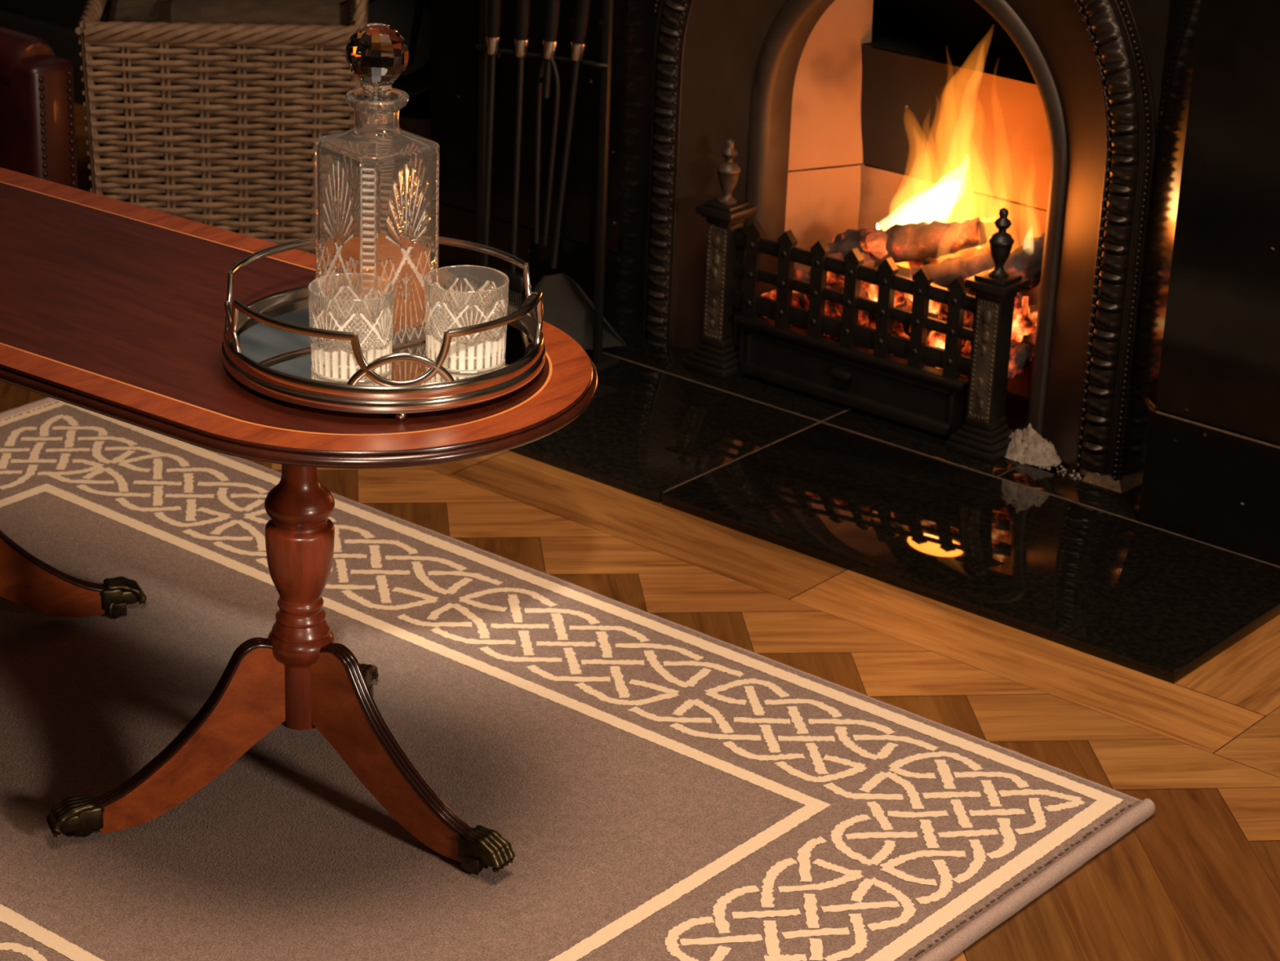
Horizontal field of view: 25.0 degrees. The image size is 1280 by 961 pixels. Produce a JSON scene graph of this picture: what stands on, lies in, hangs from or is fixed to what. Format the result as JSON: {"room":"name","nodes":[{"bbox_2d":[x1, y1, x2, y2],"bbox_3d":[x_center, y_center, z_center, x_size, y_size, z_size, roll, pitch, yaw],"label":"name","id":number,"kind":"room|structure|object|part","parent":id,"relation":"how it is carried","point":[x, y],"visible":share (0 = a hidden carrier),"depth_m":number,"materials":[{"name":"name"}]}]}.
{"room":"living room","nodes":[
{"label":"living room","id":0,"kind":"room"},
{"bbox_2d":[0,0,1111,386],"bbox_3d":[-0.527,-1.776,4.561,4.200,2.600,0.120,19,28,35],"label":"wall","id":1,"kind":"structure","parent":0,"point":[966,20],"depth_m":4.10,"materials":[{"name":"black"}]},
{"bbox_2d":[0,9,84,104],"bbox_3d":[-0.851,-0.696,5.153,2.100,0.130,0.030,19,28,35],"label":"baseboard","id":2,"kind":"structure","parent":1,"relation":"attached to","point":[63,41],"depth_m":5.28,"materials":[{"name":"black wood"}]},
{"bbox_2d":[0,102,1279,960],"bbox_3d":[-0.836,0.713,1.934,7.968,0.001,5.937,19,28,35],"label":"floor","id":3,"kind":"structure","parent":0,"point":[1115,905],"depth_m":3.24,"materials":[{"name":"brown wood"}]},
{"bbox_2d":[0,26,77,188],"bbox_3d":[-1.267,-0.629,3.871,0.825,0.962,0.624,19,28,35],"label":"armchair","id":4,"kind":"object","parent":3,"relation":"on","point":[37,138],"visible":0.44,"depth_m":3.87,"materials":[{"name":"red leather"}]},
{"bbox_3d":[-0.802,-0.391,3.895,0.005,0.316,0.008,19,28,35],"label":"nailhead trim","id":5,"kind":"part","parent":4,"relation":"part of","materials":[{"name":"gold metal"}]},
{"bbox_3d":[-0.772,-0.405,3.930,0.005,0.316,0.008,19,28,35],"label":"nailhead trim","id":6,"kind":"part","parent":4,"relation":"part of","materials":[{"name":"gold metal"}]},
{"bbox_2d":[75,0,368,254],"bbox_3d":[-0.626,-0.569,4.395,0.425,0.487,0.288,0,23,-5],"label":"basket","id":7,"kind":"object","parent":3,"relation":"on","point":[218,125],"visible":0.66,"depth_m":4.27,"materials":[{"name":"wicker"}]},
{"bbox_2d":[107,0,159,22],"bbox_3d":[-0.771,-0.686,4.328,0.044,0.267,0.132,19,28,35],"label":"log","id":8,"kind":"object","parent":7,"relation":"in","point":[122,11],"visible":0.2,"depth_m":4.31,"materials":[{"name":"brown wood"}]},
{"bbox_2d":[170,0,341,26],"bbox_3d":[-0.573,-0.654,4.332,0.256,0.165,0.154,0,23,-6],"label":"log","id":9,"kind":"object","parent":7,"relation":"in","point":[281,12],"visible":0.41,"depth_m":4.27,"materials":[{"name":"brown wood"}]},
{"bbox_3d":[-0.419,-0.750,4.337,0.025,0.093,0.251,0,23,-5],"label":"handle","id":10,"kind":"part","parent":7,"relation":"part of","materials":[{"name":"wicker"}]},
{"bbox_2d":[0,396,1155,960],"bbox_3d":[-0.491,0.270,3.010,1.684,0.021,1.167,19,28,35],"label":"rug","id":11,"kind":"object","parent":3,"relation":"on","point":[659,788],"visible":0.94,"depth_m":2.96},
{"bbox_2d":[0,167,598,875],"bbox_3d":[-0.558,0.028,2.950,1.148,0.481,0.465,17,27,32],"label":"coffee table","id":12,"kind":"object","parent":11,"relation":"on","point":[109,307],"visible":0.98,"depth_m":2.79,"materials":[{"name":"brown wood"}]},
{"bbox_3d":[-0.689,0.078,3.196,0.195,0.177,0.017,-8,25,-23],"label":"leg","id":13,"kind":"part","parent":12,"relation":"part of","materials":[{"name":"brown wood"}]},
{"bbox_3d":[-0.441,0.248,2.811,0.195,0.177,0.017,-8,24,-22],"label":"leg","id":14,"kind":"part","parent":12,"relation":"part of","materials":[{"name":"brown wood"}]},
{"bbox_3d":[-0.546,-0.188,2.866,1.146,0.018,0.444,17,27,32],"label":"edge moulding","id":15,"kind":"part","parent":12,"relation":"part of","materials":[{"name":"brown wood"}]},
{"bbox_2d":[221,235,545,421],"bbox_3d":[-0.236,-0.144,2.658,0.298,0.084,0.298,-1,23,-7],"label":"serving tray","id":16,"kind":"object","parent":12,"relation":"on","point":[266,346],"visible":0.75,"depth_m":2.58,"materials":[{"name":"silver metal"}]},
{"bbox_2d":[307,272,394,382],"bbox_3d":[-0.258,-0.137,2.579,0.077,0.078,0.077,15,26,28],"label":"tumbler","id":17,"kind":"object","parent":16,"relation":"on","point":[362,304],"visible":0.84,"depth_m":2.56,"materials":[{"name":"clear glass"}]},
{"bbox_2d":[314,22,439,348],"bbox_3d":[-0.240,-0.273,2.628,0.089,0.293,0.089,-17,29,-39],"label":"decanter","id":18,"kind":"object","parent":16,"relation":"on","point":[377,180],"visible":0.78,"depth_m":2.60,"materials":[{"name":"clear glass"}]},
{"bbox_3d":[-0.236,-0.128,2.664,0.277,0.001,0.277,19,28,35],"label":"mirror plate","id":19,"kind":"part","parent":16,"relation":"part of","materials":[{"name":"silver metal"}]},
{"bbox_2d":[424,265,509,373],"bbox_3d":[-0.158,-0.146,2.612,0.076,0.078,0.076,14,25,26],"label":"tumbler","id":20,"kind":"object","parent":16,"relation":"on","point":[456,296],"visible":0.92,"depth_m":2.59,"materials":[{"name":"clear glass"}]},
{"bbox_3d":[-0.239,0.262,2.795,0.195,0.177,0.017,16,26,31],"label":"leg","id":21,"kind":"part","parent":12,"relation":"part of","materials":[{"name":"brown wood"}]},
{"bbox_2d":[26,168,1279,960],"bbox_3d":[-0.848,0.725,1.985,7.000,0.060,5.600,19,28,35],"label":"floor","id":22,"kind":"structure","parent":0,"point":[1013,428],"depth_m":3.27,"materials":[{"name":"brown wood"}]},
{"bbox_2d":[507,337,1279,683],"bbox_3d":[0.191,-0.045,3.833,1.465,0.015,0.504,19,28,35],"label":"hearth","id":23,"kind":"object","parent":22,"relation":"on","point":[1064,560],"visible":0.55,"depth_m":3.63,"materials":[{"name":"black stone"}]},
{"bbox_2d":[475,0,620,373],"bbox_3d":[-0.136,-0.486,4.001,0.254,0.647,0.100,19,28,35],"label":"stand","id":24,"kind":"object","parent":23,"relation":"on","point":[602,362],"visible":0.67,"depth_m":4.00,"materials":[{"name":"metal"}]},
{"bbox_2d":[482,0,502,266],"bbox_3d":[-0.205,-0.479,4.039,0.024,0.570,0.024,19,28,35],"label":"poker","id":25,"kind":"object","parent":24,"relation":"hanging from","point":[494,6],"visible":0.85,"depth_m":4.01,"materials":[{"name":"metal"}]},
{"bbox_3d":[-0.198,-0.678,3.956,0.024,0.138,0.024,19,28,35],"label":"handle","id":26,"kind":"part","parent":25,"relation":"part of","materials":[{"name":"black ceramic"}]},
{"bbox_2d":[498,0,530,306],"bbox_3d":[-0.170,-0.483,4.004,0.051,0.544,0.028,19,28,35],"label":"brush","id":27,"kind":"object","parent":24,"relation":"hanging from","point":[517,293],"visible":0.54,"depth_m":4.00,"materials":[{"name":"metal"}]},
{"bbox_3d":[-0.157,-0.670,3.924,0.024,0.138,0.024,19,28,35],"label":"handle","id":28,"kind":"part","parent":27,"relation":"part of","materials":[{"name":"black ceramic"}]},
{"bbox_3d":[-0.136,-0.582,3.955,0.235,0.023,0.015,19,28,35],"label":"hook rail","id":29,"kind":"part","parent":24,"relation":"part of","materials":[{"name":"metal"}]},
{"bbox_2d":[533,0,560,245],"bbox_3d":[-0.125,-0.528,3.952,0.036,0.432,0.029,7,23,11],"label":"tongs","id":30,"kind":"object","parent":24,"relation":"hanging from","point":[550,42],"visible":1,"depth_m":3.95,"materials":[{"name":"metal"}]},
{"bbox_3d":[-0.135,-0.457,3.985,0.024,0.273,0.010,19,28,35],"label":"arm","id":31,"kind":"part","parent":30,"relation":"part of","materials":[{"name":"metal"}]},
{"bbox_3d":[-0.122,-0.452,3.975,0.025,0.273,0.010,19,28,35],"label":"arm","id":32,"kind":"part","parent":30,"relation":"part of","materials":[{"name":"metal"}]},
{"bbox_3d":[-0.115,-0.663,3.895,0.024,0.138,0.028,19,28,35],"label":"handle","id":33,"kind":"part","parent":30,"relation":"part of","materials":[{"name":"black ceramic"}]},
{"bbox_2d":[533,0,626,349],"bbox_3d":[-0.078,-0.442,3.953,0.132,0.601,0.044,6,23,10],"label":"shovel","id":34,"kind":"object","parent":24,"relation":"hanging from","point":[566,307],"visible":0.89,"depth_m":4.04,"materials":[{"name":"metal"}]},
{"bbox_3d":[-0.073,-0.653,3.857,0.031,0.138,0.024,19,28,35],"label":"handle","id":35,"kind":"part","parent":34,"relation":"part of","materials":[{"name":"black ceramic"}]},
{"bbox_2d":[430,0,1279,565],"bbox_3d":[0.303,-0.649,3.707,1.640,1.204,0.290,19,28,35],"label":"fireplace surround","id":36,"kind":"object","parent":23,"relation":"on","point":[1200,458],"visible":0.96,"depth_m":3.55,"materials":[{"name":"black stone"}]},
{"bbox_2d":[683,138,1033,462],"bbox_3d":[0.347,-0.280,3.959,0.518,0.334,0.254,19,28,35],"label":"grate","id":37,"kind":"object","parent":23,"relation":"on","point":[873,377],"visible":1,"depth_m":3.90,"materials":[{"name":"black metal"}]},
{"bbox_3d":[0.104,-0.276,4.022,0.032,0.166,0.006,19,28,35],"label":"ornament panel","id":38,"kind":"part","parent":37,"relation":"part of","materials":[{"name":"metal"}]},
{"bbox_3d":[0.116,-0.273,4.039,0.074,0.244,0.074,19,28,35],"label":"post","id":39,"kind":"part","parent":37,"relation":"part of","materials":[{"name":"black metal"}]},
{"bbox_3d":[0.275,-0.145,3.936,0.030,0.010,0.014,19,28,35],"label":"knob","id":40,"kind":"part","parent":37,"relation":"part of","materials":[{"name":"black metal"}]},
{"bbox_3d":[0.290,-0.201,3.919,0.412,0.026,0.008,19,28,35],"label":"rail","id":41,"kind":"part","parent":37,"relation":"part of","materials":[{"name":"black metal"}]},
{"bbox_3d":[0.291,-0.242,3.902,0.412,0.016,0.008,19,28,35],"label":"rail","id":42,"kind":"part","parent":37,"relation":"part of","materials":[{"name":"black metal"}]},
{"bbox_3d":[0.293,-0.281,3.886,0.412,0.020,0.008,19,28,35],"label":"rail","id":43,"kind":"part","parent":37,"relation":"part of","materials":[{"name":"black metal"}]},
{"bbox_3d":[0.448,-0.156,3.767,0.032,0.166,0.006,19,28,35],"label":"ornament panel","id":44,"kind":"part","parent":37,"relation":"part of","materials":[{"name":"metal"}]},
{"bbox_3d":[0.460,-0.154,3.784,0.074,0.244,0.074,19,28,35],"label":"post","id":45,"kind":"part","parent":37,"relation":"part of","materials":[{"name":"black metal"}]},
{"bbox_2d":[761,270,1038,368],"bbox_3d":[0.371,-0.234,3.998,0.419,0.093,0.231,19,28,35],"label":"bed","id":46,"kind":"object","parent":23,"relation":"in","point":[797,300],"visible":0.06,"depth_m":3.95,"materials":[{"name":"orange stone"}]},
{"bbox_2d":[792,267,810,293],"bbox_3d":[0.212,-0.274,4.010,0.054,0.047,0.047,19,28,35],"label":"coal","id":47,"kind":"object","parent":46,"relation":"on","point":[803,275],"visible":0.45,"depth_m":4.00,"materials":[{"name":"black stone"}]},
{"bbox_2d":[804,284,837,316],"bbox_3d":[0.251,-0.242,3.984,0.052,0.064,0.053,19,28,35],"label":"coal","id":48,"kind":"object","parent":46,"relation":"on","point":[830,309],"visible":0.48,"depth_m":3.97,"materials":[{"name":"stone"}]},
{"bbox_2d":[809,253,844,284],"bbox_3d":[0.262,-0.294,3.991,0.046,0.046,0.054,19,28,35],"label":"coal","id":49,"kind":"object","parent":46,"relation":"on","point":[832,277],"visible":0.2,"depth_m":3.98,"materials":[{"name":"stone"}]},
{"bbox_2d":[835,284,870,324],"bbox_3d":[0.295,-0.240,3.949,0.057,0.064,0.056,-4,23,-14],"label":"coal","id":50,"kind":"object","parent":46,"relation":"on","point":[863,315],"visible":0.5,"depth_m":3.94,"materials":[{"name":"orange stone"}]},
{"bbox_2d":[841,252,874,283],"bbox_3d":[0.300,-0.287,3.951,0.043,0.054,0.048,19,28,35],"label":"coal","id":51,"kind":"object","parent":50,"relation":"on","point":[868,262],"visible":0.17,"depth_m":3.94,"materials":[{"name":"black stone"}]},
{"bbox_2d":[832,226,888,258],"bbox_3d":[0.303,-0.326,4.014,0.059,0.082,0.138,-8,25,-23],"label":"log","id":52,"kind":"object","parent":46,"relation":"on","point":[873,242],"visible":0.59,"depth_m":3.96,"materials":[{"name":"brown wood"}]},
{"bbox_2d":[865,312,896,334],"bbox_3d":[0.328,-0.211,3.924,0.048,0.050,0.049,19,28,35],"label":"coal","id":53,"kind":"object","parent":46,"relation":"on","point":[871,319],"visible":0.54,"depth_m":3.91,"materials":[{"name":"black stone"}]},
{"bbox_2d":[864,283,904,306],"bbox_3d":[0.335,-0.253,3.907,0.054,0.044,0.048,19,28,35],"label":"coal","id":54,"kind":"object","parent":53,"relation":"on","point":[872,289],"visible":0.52,"depth_m":3.90,"materials":[{"name":"orange stone"}]},
{"bbox_2d":[826,217,986,267],"bbox_3d":[0.363,-0.323,3.974,0.226,0.110,0.060,9,24,16],"label":"log","id":55,"kind":"object","parent":46,"relation":"on","point":[923,240],"visible":0.77,"depth_m":3.94,"materials":[{"name":"brown wood"}]},
{"bbox_2d":[893,312,931,342],"bbox_3d":[0.374,-0.206,3.892,0.059,0.050,0.051,19,28,35],"label":"coal","id":56,"kind":"object","parent":46,"relation":"on","point":[899,329],"visible":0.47,"depth_m":3.88,"materials":[{"name":"orange stone"}]},
{"bbox_2d":[907,276,941,316],"bbox_3d":[0.384,-0.248,3.881,0.049,0.055,0.056,19,28,35],"label":"coal","id":57,"kind":"object","parent":46,"relation":"on","point":[934,306],"visible":0.18,"depth_m":3.87,"materials":[{"name":"orange stone"}]},
{"bbox_2d":[928,330,966,348],"bbox_3d":[0.408,-0.188,3.860,0.052,0.052,0.051,-2,23,-10],"label":"coal","id":58,"kind":"object","parent":46,"relation":"on","point":[936,339],"visible":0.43,"depth_m":3.84,"materials":[{"name":"orange stone"}]},
{"bbox_2d":[940,302,973,323],"bbox_3d":[0.426,-0.236,3.849,0.058,0.051,0.044,-3,23,-13],"label":"coal","id":59,"kind":"object","parent":58,"relation":"on","point":[968,315],"visible":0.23,"depth_m":3.84,"materials":[{"name":"orange stone"}]},
{"bbox_2d":[907,245,990,275],"bbox_3d":[0.461,-0.295,3.999,0.179,0.081,0.077,19,28,35],"label":"log","id":60,"kind":"object","parent":46,"relation":"on","point":[971,252],"visible":0.08,"depth_m":3.99,"materials":[{"name":"brown wood"}]},
{"bbox_2d":[911,251,995,295],"bbox_3d":[0.445,-0.276,3.878,0.161,0.068,0.052,7,23,12],"label":"log","id":61,"kind":"object","parent":46,"relation":"on","point":[944,273],"visible":0.42,"depth_m":3.86,"materials":[{"name":"brown wood"}]},
{"bbox_2d":[964,323,973,352],"bbox_3d":[0.462,-0.188,3.840,0.047,0.055,0.060,19,28,35],"label":"coal","id":62,"kind":"object","parent":46,"relation":"on","point":[968,346],"visible":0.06,"depth_m":3.83,"materials":[{"name":"orange stone"}]},
{"bbox_2d":[991,231,1044,293],"bbox_3d":[0.507,-0.279,3.852,0.127,0.099,0.062,-5,24,-18],"label":"log","id":63,"kind":"object","parent":46,"relation":"on","point":[1025,260],"visible":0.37,"depth_m":3.83,"materials":[{"name":"brown wood"}]},
{"bbox_2d":[1007,339,1032,379],"bbox_3d":[0.491,-0.160,3.861,0.060,0.057,0.059,-8,25,-23],"label":"coal","id":64,"kind":"object","parent":46,"relation":"on","point":[1020,355],"visible":0.48,"depth_m":3.84,"materials":[{"name":"black stone"}]},
{"bbox_2d":[1011,296,1035,342],"bbox_3d":[0.501,-0.214,3.862,0.062,0.068,0.051,-9,25,-26],"label":"coal","id":65,"kind":"object","parent":46,"relation":"on","point":[1022,325],"visible":0.45,"depth_m":3.85,"materials":[{"name":"orange stone"}]},
{"bbox_2d":[1013,293,1023,314],"bbox_3d":[0.482,-0.239,3.826,0.050,0.041,0.045,19,28,35],"label":"coal","id":66,"kind":"object","parent":65,"relation":"on","point":[1018,308],"visible":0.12,"depth_m":3.82,"materials":[{"name":"orange stone"}]},
{"bbox_2d":[643,0,1170,480],"bbox_3d":[0.431,-0.607,3.895,0.828,1.027,0.366,19,28,35],"label":"fireplace insert","id":67,"kind":"object","parent":23,"relation":"on","point":[794,84],"visible":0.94,"depth_m":3.98,"materials":[{"name":"metal"}]},
{"bbox_2d":[1004,422,1091,482],"bbox_3d":[0.537,-0.046,3.793,0.182,0.048,0.066,19,28,35],"label":"heap","id":68,"kind":"object","parent":23,"relation":"on","point":[1027,446],"visible":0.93,"depth_m":3.79,"materials":[{"name":"white stone"}]}
]}

